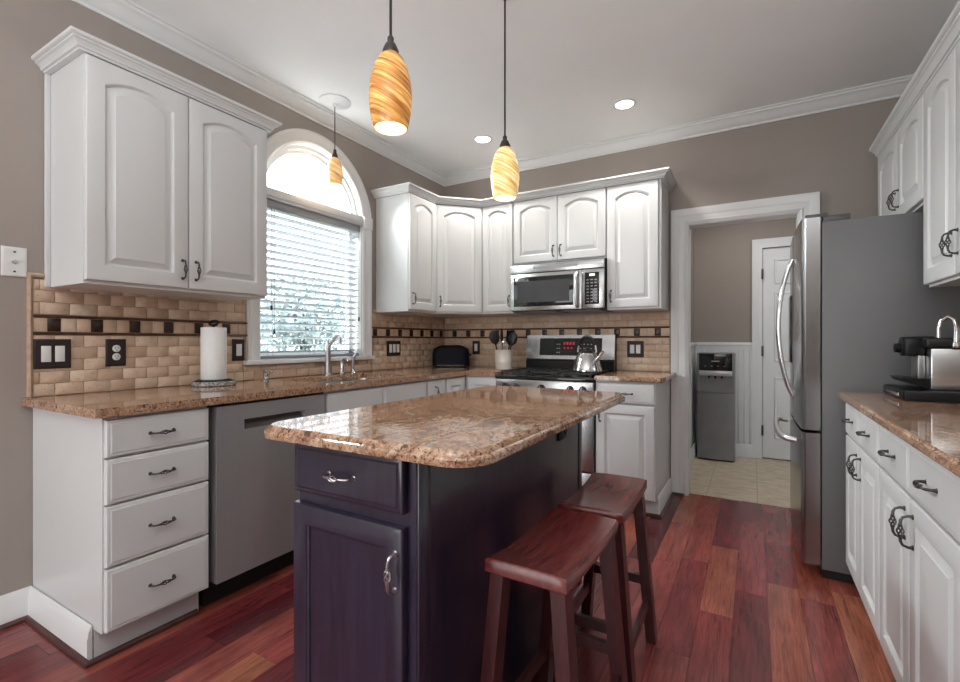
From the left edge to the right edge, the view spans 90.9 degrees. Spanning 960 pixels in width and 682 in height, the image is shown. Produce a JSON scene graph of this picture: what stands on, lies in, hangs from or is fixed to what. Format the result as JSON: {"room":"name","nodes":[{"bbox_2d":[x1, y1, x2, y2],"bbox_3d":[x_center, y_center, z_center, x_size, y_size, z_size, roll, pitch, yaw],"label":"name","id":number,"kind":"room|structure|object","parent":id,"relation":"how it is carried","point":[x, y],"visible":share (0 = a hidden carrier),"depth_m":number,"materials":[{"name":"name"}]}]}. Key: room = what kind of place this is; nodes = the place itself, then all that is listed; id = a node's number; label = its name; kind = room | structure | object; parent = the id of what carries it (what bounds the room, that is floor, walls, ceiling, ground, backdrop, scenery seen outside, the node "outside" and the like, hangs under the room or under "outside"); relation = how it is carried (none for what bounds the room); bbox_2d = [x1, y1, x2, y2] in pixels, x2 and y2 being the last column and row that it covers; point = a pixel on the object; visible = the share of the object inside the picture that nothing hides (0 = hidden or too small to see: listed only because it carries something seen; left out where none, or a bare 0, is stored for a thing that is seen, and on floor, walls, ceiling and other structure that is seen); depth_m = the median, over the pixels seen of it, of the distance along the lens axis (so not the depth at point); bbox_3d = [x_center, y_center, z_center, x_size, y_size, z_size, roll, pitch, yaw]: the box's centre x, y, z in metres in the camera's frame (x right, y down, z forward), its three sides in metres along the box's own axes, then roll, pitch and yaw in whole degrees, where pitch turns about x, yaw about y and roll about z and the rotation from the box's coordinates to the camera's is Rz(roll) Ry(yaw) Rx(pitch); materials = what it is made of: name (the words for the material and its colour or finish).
{"room":"kitchen","nodes":[
{"label":"kitchen","id":0,"kind":"room"},
{"bbox_2d":[0,0,443,595],"bbox_3d":[-1.939,-0.223,2.024,0.160,2.743,6.320,0,0,30],"label":"wall","id":1,"kind":"structure","parent":0,"point":[26,26],"depth_m":1.96,"materials":[{"name":"beige paint"}]},
{"bbox_2d":[1,245,26,277],"bbox_3d":[-1.894,-0.323,1.924,0.017,0.120,0.078,0,0,30],"label":"phone jack","id":2,"kind":"object","parent":1,"relation":"attached to","point":[13,259],"visible":1,"depth_m":1.92,"materials":[{"name":"plastic"}]},
{"bbox_2d":[33,339,70,368],"bbox_3d":[-1.828,0.055,2.023,0.012,0.126,0.126,0,0,30],"label":"light switch","id":3,"kind":"object","parent":1,"relation":"attached to","point":[47,353],"visible":1,"depth_m":2.02,"materials":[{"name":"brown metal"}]},
{"bbox_2d":[0,586,198,668],"bbox_3d":[-2.317,1.085,0.620,0.587,0.128,3.510,0,0,30],"label":"baseboard","id":4,"kind":"structure","parent":1,"relation":"attached to","point":[64,629],"depth_m":1.84,"materials":[{"name":"white paint"}]},
{"bbox_2d":[105,339,125,365],"bbox_3d":[-1.712,0.054,2.224,0.011,0.127,0.081,0,0,30],"label":"wall outlet","id":5,"kind":"object","parent":1,"relation":"attached to","point":[115,349],"visible":1,"depth_m":2.22,"materials":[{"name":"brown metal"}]},
{"bbox_2d":[112,345,120,351],"bbox_3d":[-1.709,0.035,2.223,0.003,0.033,0.033,0,0,30],"label":"socket","id":6,"kind":"object","parent":5,"relation":"attached to","point":[115,348],"depth_m":2.22,"materials":[{"name":"white plastic"}]},
{"bbox_2d":[112,353,120,359],"bbox_3d":[-1.709,0.074,2.223,0.003,0.033,0.033,0,0,30],"label":"socket","id":7,"kind":"object","parent":5,"relation":"attached to","point":[115,356],"depth_m":2.22,"materials":[{"name":"white plastic"}]},
{"bbox_2d":[31,26,281,300],"bbox_3d":[-1.476,-0.709,2.276,0.385,0.960,0.923,0,0,30],"label":"upper cabinet","id":8,"kind":"object","parent":1,"relation":"attached to","point":[155,179],"visible":1,"depth_m":2.04,"materials":[{"name":"white paint"}]},
{"bbox_2d":[232,339,243,360],"bbox_3d":[-1.406,0.052,2.754,0.012,0.126,0.074,0,0,30],"label":"light switch","id":9,"kind":"object","parent":1,"relation":"attached to","point":[237,344],"visible":1,"depth_m":2.75,"materials":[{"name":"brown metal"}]},
{"bbox_2d":[243,128,374,364],"bbox_3d":[-1.180,-0.640,3.292,0.197,1.567,1.090,0,0,30],"label":"window","id":10,"kind":"structure","parent":1,"relation":"in","point":[352,191],"depth_m":3.47,"materials":[{"name":"white paint"}]},
{"bbox_2d":[260,199,359,358],"bbox_3d":[-1.160,-0.387,3.281,0.068,0.995,0.852,0,0,30],"label":"window blind","id":11,"kind":"object","parent":10,"relation":"attached to","point":[274,206],"visible":0.75,"depth_m":3.25,"materials":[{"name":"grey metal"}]},
{"bbox_2d":[26,272,669,396],"bbox_3d":[-0.221,-0.025,2.771,2.067,0.519,3.065,0,0,30],"label":"backsplash","id":12,"kind":"structure","parent":1,"relation":"attached to","point":[161,334],"depth_m":2.53,"materials":[{"name":"tile"}]},
{"bbox_2d":[387,341,400,355],"bbox_3d":[-0.718,0.061,3.946,0.012,0.125,0.172,0,0,30],"label":"light switch","id":13,"kind":"object","parent":12,"relation":"attached to","point":[393,347],"visible":1,"depth_m":3.94,"materials":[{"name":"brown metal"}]},
{"bbox_2d":[627,341,643,356],"bbox_3d":[1.214,0.063,3.695,0.125,0.126,0.012,0,0,30],"label":"light switch","id":14,"kind":"object","parent":12,"relation":"attached to","point":[634,348],"visible":1,"depth_m":3.69,"materials":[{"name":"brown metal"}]},
{"bbox_2d":[376,193,436,313],"bbox_3d":[-0.578,-0.681,3.836,0.382,0.905,0.356,0,0,30],"label":"upper cabinet","id":15,"kind":"object","parent":1,"relation":"attached to","point":[406,223],"visible":1,"depth_m":3.71,"materials":[{"name":"white paint"}]},
{"bbox_2d":[371,167,676,207],"bbox_3d":[0.318,-1.162,3.683,2.340,0.054,0.580,0,0,10],"label":"crown molding","id":16,"kind":"structure","parent":15,"relation":"attached to","point":[665,173],"depth_m":3.63,"materials":[{"name":"white paint"}]},
{"bbox_2d":[405,205,495,317],"bbox_3d":[-0.237,-0.681,4.189,0.617,0.905,0.623,0,0,30],"label":"upper cabinet","id":17,"kind":"object","parent":1,"relation":"attached to","point":[459,228],"visible":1,"depth_m":3.96,"materials":[{"name":"white paint"}]},
{"bbox_2d":[72,0,913,186],"bbox_3d":[-0.345,-1.550,1.034,3.588,0.087,6.199,0,0,30],"label":"trim","id":18,"kind":"structure","parent":1,"relation":"attached to","point":[126,13],"depth_m":3.14,"materials":[{"name":"white paint"}]},
{"bbox_2d":[0,455,895,681],"bbox_3d":[0.344,1.179,1.618,4.200,0.060,7.900,0,0,30],"label":"floor","id":19,"kind":"structure","parent":0,"point":[736,599],"depth_m":1.93,"materials":[{"name":"brown wood"}]},
{"bbox_2d":[33,406,207,658],"bbox_3d":[-1.485,0.709,1.968,0.677,0.880,0.370,0,0,30],"label":"base cabinet","id":20,"kind":"object","parent":19,"relation":"on","point":[120,503],"visible":0.98,"depth_m":1.80,"materials":[{"name":"white paint"}]},
{"bbox_2d":[198,393,324,606],"bbox_3d":[-1.235,0.713,2.402,0.612,0.872,0.604,0,0,30],"label":"dishwasher","id":21,"kind":"object","parent":19,"relation":"on","point":[252,494],"visible":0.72,"depth_m":2.14,"materials":[{"name":"metal"}]},
{"bbox_2d":[318,380,425,412],"bbox_3d":[-0.855,0.709,3.061,0.677,0.880,0.900,0,0,30],"label":"base cabinet","id":22,"kind":"object","parent":19,"relation":"on","point":[338,400],"visible":0.09,"depth_m":2.82,"materials":[{"name":"white paint"}]},
{"bbox_2d":[425,378,444,395],"bbox_3d":[-0.571,0.709,3.552,0.677,0.880,0.230,0,0,30],"label":"base cabinet","id":23,"kind":"object","parent":19,"relation":"on","point":[433,386],"visible":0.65,"depth_m":3.37,"materials":[{"name":"white paint"}]},
{"bbox_2d":[294,422,581,681],"bbox_3d":[-0.031,0.700,1.635,0.397,0.898,1.221,0,0,30],"label":"kitchen island","id":24,"kind":"object","parent":19,"relation":"on","point":[391,580],"visible":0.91,"depth_m":1.17,"materials":[{"name":"purple wood"}]},
{"bbox_2d":[264,386,624,468],"bbox_3d":[0.018,0.234,1.615,0.678,0.033,1.290,0,0,30],"label":"island countertop","id":25,"kind":"structure","parent":24,"relation":"on","point":[486,425],"depth_m":1.22,"materials":[{"name":"brown stone"}]},
{"bbox_2d":[558,428,567,440],"bbox_3d":[0.327,0.351,1.853,0.010,0.066,0.100,0,0,30],"label":"wall outlet","id":26,"kind":"object","parent":24,"relation":"attached to","point":[563,434],"visible":0.58,"depth_m":1.84,"materials":[{"name":"black plastic"}]},
{"bbox_2d":[444,375,495,392],"bbox_3d":[-0.180,0.709,3.990,0.916,0.880,0.912,0,0,30],"label":"base cabinet","id":27,"kind":"object","parent":19,"relation":"on","point":[456,383],"visible":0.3,"depth_m":3.66,"materials":[{"name":"white paint"}]},
{"bbox_2d":[22,366,522,418],"bbox_3d":[-0.724,0.251,3.053,0.912,0.032,3.078,0,0,30],"label":"countertop","id":28,"kind":"structure","parent":27,"relation":"on","point":[95,405],"depth_m":2.16,"materials":[{"name":"brown stone"}]},
{"bbox_2d":[190,320,235,386],"bbox_3d":[-1.417,0.060,2.517,0.212,0.349,0.212,0,0,30],"label":"paper towel holder","id":29,"kind":"object","parent":28,"relation":"on","point":[223,382],"visible":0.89,"depth_m":2.44,"materials":[{"name":"grey stone"}]},
{"bbox_2d":[200,327,226,379],"bbox_3d":[-1.417,0.066,2.517,0.122,0.275,0.122,0,0,30],"label":"paper towel roll","id":30,"kind":"object","parent":29,"relation":"on","point":[213,340],"visible":1,"depth_m":2.47,"materials":[{"name":"white paper"}]},
{"bbox_2d":[261,370,273,380],"bbox_3d":[-1.259,0.204,2.792,0.070,0.062,0.046,0,0,30],"label":"soap dispenser","id":31,"kind":"object","parent":28,"relation":"on","point":[265,372],"visible":1,"depth_m":2.79,"materials":[{"name":"silver metal"}]},
{"bbox_2d":[323,334,341,375],"bbox_3d":[-1.012,0.094,3.243,0.122,0.282,0.059,0,0,3],"label":"faucet","id":32,"kind":"object","parent":28,"relation":"on","point":[327,372],"visible":1,"depth_m":3.23,"materials":[{"name":"silver metal"}]},
{"bbox_2d":[338,358,348,373],"bbox_3d":[-0.972,0.178,3.359,0.079,0.115,0.048,0,0,30],"label":"soap dispenser","id":33,"kind":"object","parent":28,"relation":"on","point":[341,370],"visible":0.98,"depth_m":3.35,"materials":[{"name":"silver metal"}]},
{"bbox_2d":[316,378,373,382],"bbox_3d":[-0.856,0.359,3.050,0.452,0.180,0.752,0,0,30],"label":"sink","id":34,"kind":"object","parent":28,"relation":"in","point":[352,379],"visible":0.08,"depth_m":3.30,"materials":[{"name":"metal"}]},
{"bbox_2d":[350,353,356,372],"bbox_3d":[-0.930,0.163,3.468,0.052,0.145,0.048,0,0,30],"label":"sprayer","id":35,"kind":"object","parent":28,"relation":"on","point":[355,354],"visible":0.99,"depth_m":3.46,"materials":[{"name":"silver metal"}]},
{"bbox_2d":[432,345,471,366],"bbox_3d":[-0.255,0.136,4.330,0.356,0.198,0.158,0,0,0],"label":"toaster","id":36,"kind":"object","parent":28,"relation":"on","point":[443,355],"visible":1,"depth_m":4.25,"materials":[{"name":"grey plastic"}]},
{"bbox_2d":[495,350,512,369],"bbox_3d":[0.197,0.154,3.920,0.148,0.162,0.148,0,0,30],"label":"utensil crock","id":37,"kind":"object","parent":28,"relation":"on","point":[503,358],"visible":0.91,"depth_m":3.86,"materials":[{"name":"beige ceramic"}]},
{"bbox_2d":[489,330,498,349],"bbox_3d":[0.127,0.068,3.916,0.098,0.312,0.018,0,0,-4],"label":"serving spoon","id":38,"kind":"object","parent":37,"relation":"in","point":[493,336],"visible":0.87,"depth_m":3.91,"materials":[{"name":"black plastic"}]},
{"bbox_2d":[500,328,502,349],"bbox_3d":[0.183,0.058,3.972,0.019,0.330,0.083,0,0,-15],"label":"ladle","id":39,"kind":"object","parent":37,"relation":"in","point":[501,330],"visible":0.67,"depth_m":3.96,"materials":[{"name":"black plastic"}]},
{"bbox_2d":[500,340,506,349],"bbox_3d":[0.191,0.107,3.873,0.053,0.232,0.052,0,0,-14],"label":"whisk","id":40,"kind":"object","parent":37,"relation":"in","point":[503,341],"visible":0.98,"depth_m":3.87,"materials":[{"name":"silver metal"}]},
{"bbox_2d":[506,330,513,349],"bbox_3d":[0.256,0.067,3.958,0.098,0.313,0.012,0,0,-33],"label":"spatula","id":41,"kind":"object","parent":37,"relation":"in","point":[508,331],"visible":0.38,"depth_m":3.94,"materials":[{"name":"black plastic"}]},
{"bbox_2d":[508,332,516,349],"bbox_3d":[0.263,0.075,3.897,0.096,0.297,0.019,0,0,18],"label":"spoon","id":42,"kind":"object","parent":37,"relation":"in","point":[512,338],"visible":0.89,"depth_m":3.89,"materials":[{"name":"black plastic"}]},
{"bbox_2d":[481,507,627,681],"bbox_3d":[0.215,0.843,1.300,0.292,0.613,0.440,0,0,31],"label":"bar stool","id":43,"kind":"object","parent":19,"relation":"on","point":[559,550],"visible":1,"depth_m":1.24,"materials":[{"name":"brown wood"}]},
{"bbox_2d":[495,335,616,485],"bbox_3d":[0.588,0.550,3.647,0.758,1.198,0.701,0,0,30],"label":"gas range","id":44,"kind":"object","parent":19,"relation":"on","point":[550,360],"visible":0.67,"depth_m":3.71,"materials":[{"name":"silver metal"}]},
{"bbox_2d":[495,372,604,382],"bbox_3d":[0.602,0.269,3.671,0.758,0.028,0.644,0,0,30],"label":"cooktop","id":45,"kind":"object","parent":44,"relation":"in","point":[517,377],"depth_m":3.42,"materials":[{"name":"black glass"}]},
{"bbox_2d":[572,335,603,371],"bbox_3d":[0.785,0.089,3.465,0.216,0.266,0.216,0,0,5],"label":"tea kettle","id":46,"kind":"object","parent":44,"relation":"on","point":[586,360],"visible":1,"depth_m":3.40,"materials":[{"name":"silver metal"}]},
{"bbox_2d":[553,472,657,681],"bbox_3d":[0.453,0.843,1.707,0.292,0.613,0.440,0,0,29],"label":"bar stool","id":47,"kind":"object","parent":19,"relation":"on","point":[613,496],"visible":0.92,"depth_m":1.72,"materials":[{"name":"brown wood"}]},
{"bbox_2d":[596,380,669,513],"bbox_3d":[1.103,0.709,3.384,0.389,0.880,0.677,0,0,30],"label":"base cabinet","id":48,"kind":"object","parent":19,"relation":"on","point":[633,435],"visible":0.84,"depth_m":3.12,"materials":[{"name":"white paint"}]},
{"bbox_2d":[594,371,676,382],"bbox_3d":[1.129,0.251,3.380,0.439,0.032,0.658,0,0,30],"label":"countertop","id":49,"kind":"structure","parent":48,"relation":"on","point":[623,376],"depth_m":3.18,"materials":[{"name":"brown stone"}]},
{"bbox_2d":[632,477,683,518],"bbox_3d":[1.171,1.085,3.380,0.470,0.128,0.554,0,0,30],"label":"baseboard","id":50,"kind":"structure","parent":48,"relation":"attached to","point":[664,498],"depth_m":3.24,"materials":[{"name":"white paint"}]},
{"bbox_2d":[697,352,734,461],"bbox_3d":[2.323,0.631,4.646,0.322,1.035,0.315,0,0,30],"label":"water cooler","id":51,"kind":"object","parent":19,"relation":"on","point":[715,370],"visible":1,"depth_m":4.52,"materials":[{"name":"grey plastic"}]},
{"bbox_2d":[841,403,882,640],"bbox_3d":[1.781,0.709,1.770,0.640,0.880,0.675,0,0,30],"label":"base cabinet","id":52,"kind":"object","parent":19,"relation":"on","point":[863,467],"visible":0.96,"depth_m":1.81,"materials":[{"name":"white paint"}]},
{"bbox_2d":[773,212,959,583],"bbox_3d":[2.075,0.265,2.541,0.844,1.768,0.870,0,0,30],"label":"refrigerator","id":53,"kind":"object","parent":19,"relation":"on","point":[857,287],"visible":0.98,"depth_m":2.25,"materials":[{"name":"grey metal"}]},
{"bbox_2d":[877,425,959,681],"bbox_3d":[1.406,0.709,1.120,0.640,0.880,0.822,0,0,30],"label":"base cabinet","id":54,"kind":"object","parent":19,"relation":"on","point":[920,498],"visible":0.94,"depth_m":1.25,"materials":[{"name":"white paint"}]},
{"bbox_2d":[837,391,959,477],"bbox_3d":[1.576,0.251,1.412,0.636,0.032,1.515,0,0,30],"label":"countertop","id":55,"kind":"structure","parent":54,"relation":"on","point":[932,428],"depth_m":1.42,"materials":[{"name":"brown stone"}]},
{"bbox_2d":[884,384,959,402],"bbox_3d":[1.912,0.214,1.896,0.403,0.038,0.320,0,0,30],"label":"pod drawer","id":56,"kind":"object","parent":55,"relation":"on","point":[905,392],"visible":0.99,"depth_m":1.84,"materials":[{"name":"black plastic"}]},
{"bbox_2d":[890,315,959,390],"bbox_3d":[1.910,0.045,1.885,0.395,0.293,0.249,0,0,30],"label":"coffee machine","id":57,"kind":"object","parent":55,"relation":"on","point":[935,362],"visible":1,"depth_m":1.85,"materials":[{"name":"metal"}]},
{"bbox_2d":[890,375,928,388],"bbox_3d":[1.785,0.170,1.969,0.084,0.041,0.180,0,0,30],"label":"drip tray","id":58,"kind":"object","parent":57,"relation":"on","point":[918,380],"depth_m":1.90,"materials":[{"name":"black plastic"}]},
{"bbox_2d":[130,0,958,173],"bbox_3d":[-0.308,-1.644,1.099,3.990,0.100,6.350,0,0,30],"label":"ceiling","id":59,"kind":"structure","parent":0,"point":[568,62],"depth_m":2.64,"materials":[{"name":"paint"}]},
{"bbox_2d":[318,94,350,186],"bbox_3d":[-0.967,-1.316,3.148,0.208,0.554,0.208,0,0,30],"label":"pendant lamp","id":60,"kind":"object","parent":59,"relation":"hanging from","point":[331,101],"visible":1,"depth_m":3.12,"materials":[{"name":"orange glass"}]},
{"bbox_2d":[332,149,337,157],"bbox_3d":[-0.967,-1.244,3.148,0.041,0.062,0.041,0,0,30],"label":"socket","id":61,"kind":"object","parent":60,"relation":"attached to","point":[334,155],"depth_m":3.14,"materials":[{"name":"grey metal"}]},
{"bbox_2d":[369,0,411,135],"bbox_3d":[-0.275,-1.124,1.456,0.132,0.940,0.132,0,0,-32],"label":"pendant lamp","id":62,"kind":"object","parent":59,"relation":"hanging from","point":[390,91],"visible":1,"depth_m":1.41,"materials":[{"name":"orange glass"}]},
{"bbox_2d":[382,35,398,53],"bbox_3d":[-0.275,-0.908,1.456,0.052,0.062,0.052,0,0,30],"label":"socket","id":63,"kind":"object","parent":62,"relation":"attached to","point":[389,47],"depth_m":1.44,"materials":[{"name":"grey metal"}]},
{"bbox_2d":[473,135,491,142],"bbox_3d":[0.023,-1.591,3.730,0.150,0.006,0.150,0,0,30],"label":"recessed light","id":64,"kind":"object","parent":59,"relation":"in","point":[480,138],"visible":1,"depth_m":3.73,"materials":[{"name":"white glass"}]},
{"bbox_2d":[490,0,518,201],"bbox_3d":[0.114,-1.122,2.155,0.132,0.942,0.132,0,0,-32],"label":"pendant lamp","id":65,"kind":"object","parent":59,"relation":"hanging from","point":[504,177],"visible":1,"depth_m":2.11,"materials":[{"name":"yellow glass"}]},
{"bbox_2d":[499,135,510,147],"bbox_3d":[0.114,-0.905,2.155,0.052,0.062,0.052,0,0,30],"label":"socket","id":66,"kind":"object","parent":65,"relation":"attached to","point":[504,143],"depth_m":2.14,"materials":[{"name":"grey metal"}]},
{"bbox_2d":[613,98,635,109],"bbox_3d":[0.972,-1.591,3.179,0.150,0.006,0.150,0,0,30],"label":"recessed light","id":67,"kind":"object","parent":59,"relation":"in","point":[627,103],"visible":1,"depth_m":3.17,"materials":[{"name":"white glass"}]},
{"bbox_2d":[444,97,899,476],"bbox_3d":[1.278,-0.223,3.746,3.690,2.743,0.120,0,0,30],"label":"wall","id":68,"kind":"structure","parent":0,"point":[828,153],"depth_m":3.29,"materials":[{"name":"beige paint"}]},
{"bbox_2d":[473,341,479,353],"bbox_3d":[-0.037,0.060,4.417,0.078,0.125,0.012,0,0,30],"label":"light switch","id":69,"kind":"object","parent":68,"relation":"attached to","point":[476,344],"visible":1,"depth_m":4.41,"materials":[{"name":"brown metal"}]},
{"bbox_2d":[482,203,529,315],"bbox_3d":[0.215,-0.681,4.068,0.300,0.905,0.382,0,0,30],"label":"upper cabinet","id":70,"kind":"object","parent":68,"relation":"attached to","point":[498,220],"visible":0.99,"depth_m":3.93,"materials":[{"name":"white paint"}]},
{"bbox_2d":[514,188,606,264],"bbox_3d":[0.675,-0.875,3.802,0.758,0.518,0.382,0,0,30],"label":"upper cabinet","id":71,"kind":"object","parent":68,"relation":"attached to","point":[572,226],"visible":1,"depth_m":3.65,"materials":[{"name":"white paint"}]},
{"bbox_2d":[510,258,613,313],"bbox_3d":[0.657,-0.420,3.768,0.757,0.381,0.456,0,0,30],"label":"microwave","id":72,"kind":"object","parent":71,"relation":"attached to","point":[572,286],"visible":0.99,"depth_m":3.60,"materials":[{"name":"silver metal"}]},
{"bbox_2d":[607,179,668,311],"bbox_3d":[1.171,-0.681,3.516,0.380,0.905,0.382,0,0,30],"label":"upper cabinet","id":73,"kind":"object","parent":68,"relation":"attached to","point":[637,213],"visible":1,"depth_m":3.38,"materials":[{"name":"white paint"}]},
{"bbox_2d":[671,191,819,495],"bbox_3d":[1.868,0.085,3.389,0.914,2.129,0.148,0,0,30],"label":"trim","id":74,"kind":"structure","parent":68,"relation":"attached to","point":[798,206],"depth_m":3.52,"materials":[{"name":"white paint"}]},
{"bbox_2d":[691,229,693,446],"bbox_3d":[1.813,-0.101,4.332,0.130,2.500,1.430,0,0,30],"label":"wall","id":75,"kind":"structure","parent":0,"point":[692,230],"depth_m":4.80,"materials":[{"name":"beige paint"}]},
{"bbox_2d":[691,440,751,464],"bbox_3d":[2.102,1.084,4.157,0.505,0.130,1.396,0,0,30],"label":"baseboard","id":76,"kind":"structure","parent":75,"relation":"attached to","point":[741,450],"depth_m":4.65,"materials":[{"name":"grey paint"}]},
{"bbox_2d":[691,342,754,445],"bbox_3d":[2.108,0.521,4.163,0.550,1.015,1.425,0,0,30],"label":"wainscoting","id":77,"kind":"structure","parent":75,"relation":"attached to","point":[743,350],"depth_m":4.69,"materials":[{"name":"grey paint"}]},
{"bbox_2d":[694,217,795,460],"bbox_3d":[3.097,-0.101,4.486,2.300,2.500,0.120,0,0,30],"label":"wall","id":78,"kind":"structure","parent":0,"point":[722,254],"depth_m":4.76,"materials":[{"name":"beige paint"}]},
{"bbox_2d":[752,236,793,459],"bbox_3d":[3.076,0.077,4.439,0.906,2.143,0.071,0,0,30],"label":"door","id":79,"kind":"structure","parent":78,"relation":"in","point":[776,397],"depth_m":4.59,"materials":[{"name":"paint"}]},
{"bbox_3d":[1.261,-0.222,0.107,0.120,2.743,6.200,0,0,30],"label":"wall","id":80,"kind":"structure","parent":0,"visible":0},
{"bbox_2d":[878,94,922,215],"bbox_3d":[2.255,-0.841,2.332,0.380,0.469,0.852,0,0,30],"label":"upper cabinet","id":81,"kind":"object","parent":80,"relation":"attached to","point":[900,164],"visible":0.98,"depth_m":2.29,"materials":[{"name":"white paint"}]},
{"bbox_2d":[869,0,959,158],"bbox_3d":[2.072,-1.114,2.010,0.374,0.077,1.695,0,0,30],"label":"crown molding","id":82,"kind":"structure","parent":80,"relation":"attached to","point":[948,37],"depth_m":2.00,"materials":[{"name":"white paint"}]},
{"bbox_2d":[923,40,959,287],"bbox_3d":[1.854,-0.652,1.637,0.380,0.846,0.745,0,0,30],"label":"upper cabinet","id":83,"kind":"object","parent":80,"relation":"attached to","point":[941,97],"visible":1,"depth_m":1.83,"materials":[{"name":"white paint"}]},
{"label":"outside","id":84,"kind":"structure","parent":0,"visible":0},
{"bbox_3d":[-19.922,1.799,15.916,44.800,0.100,60.000,0,0,30],"label":"garden","id":85,"kind":"object","parent":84,"visible":0},
{"bbox_2d":[260,302,274,350],"bbox_3d":[-4.556,0.250,7.702,2.380,3.012,2.364,0,0,30],"label":"tree","id":86,"kind":"object","parent":85,"relation":"on","point":[264,319],"visible":0.02,"depth_m":7.92,"materials":[{"name":"green plant"}]},
{"bbox_2d":[260,271,345,350],"bbox_3d":[-4.186,0.040,11.013,2.508,3.430,2.435,0,0,30],"label":"tree","id":87,"kind":"object","parent":85,"relation":"on","point":[285,306],"visible":0.49,"depth_m":10.51,"materials":[{"name":"green plant"}]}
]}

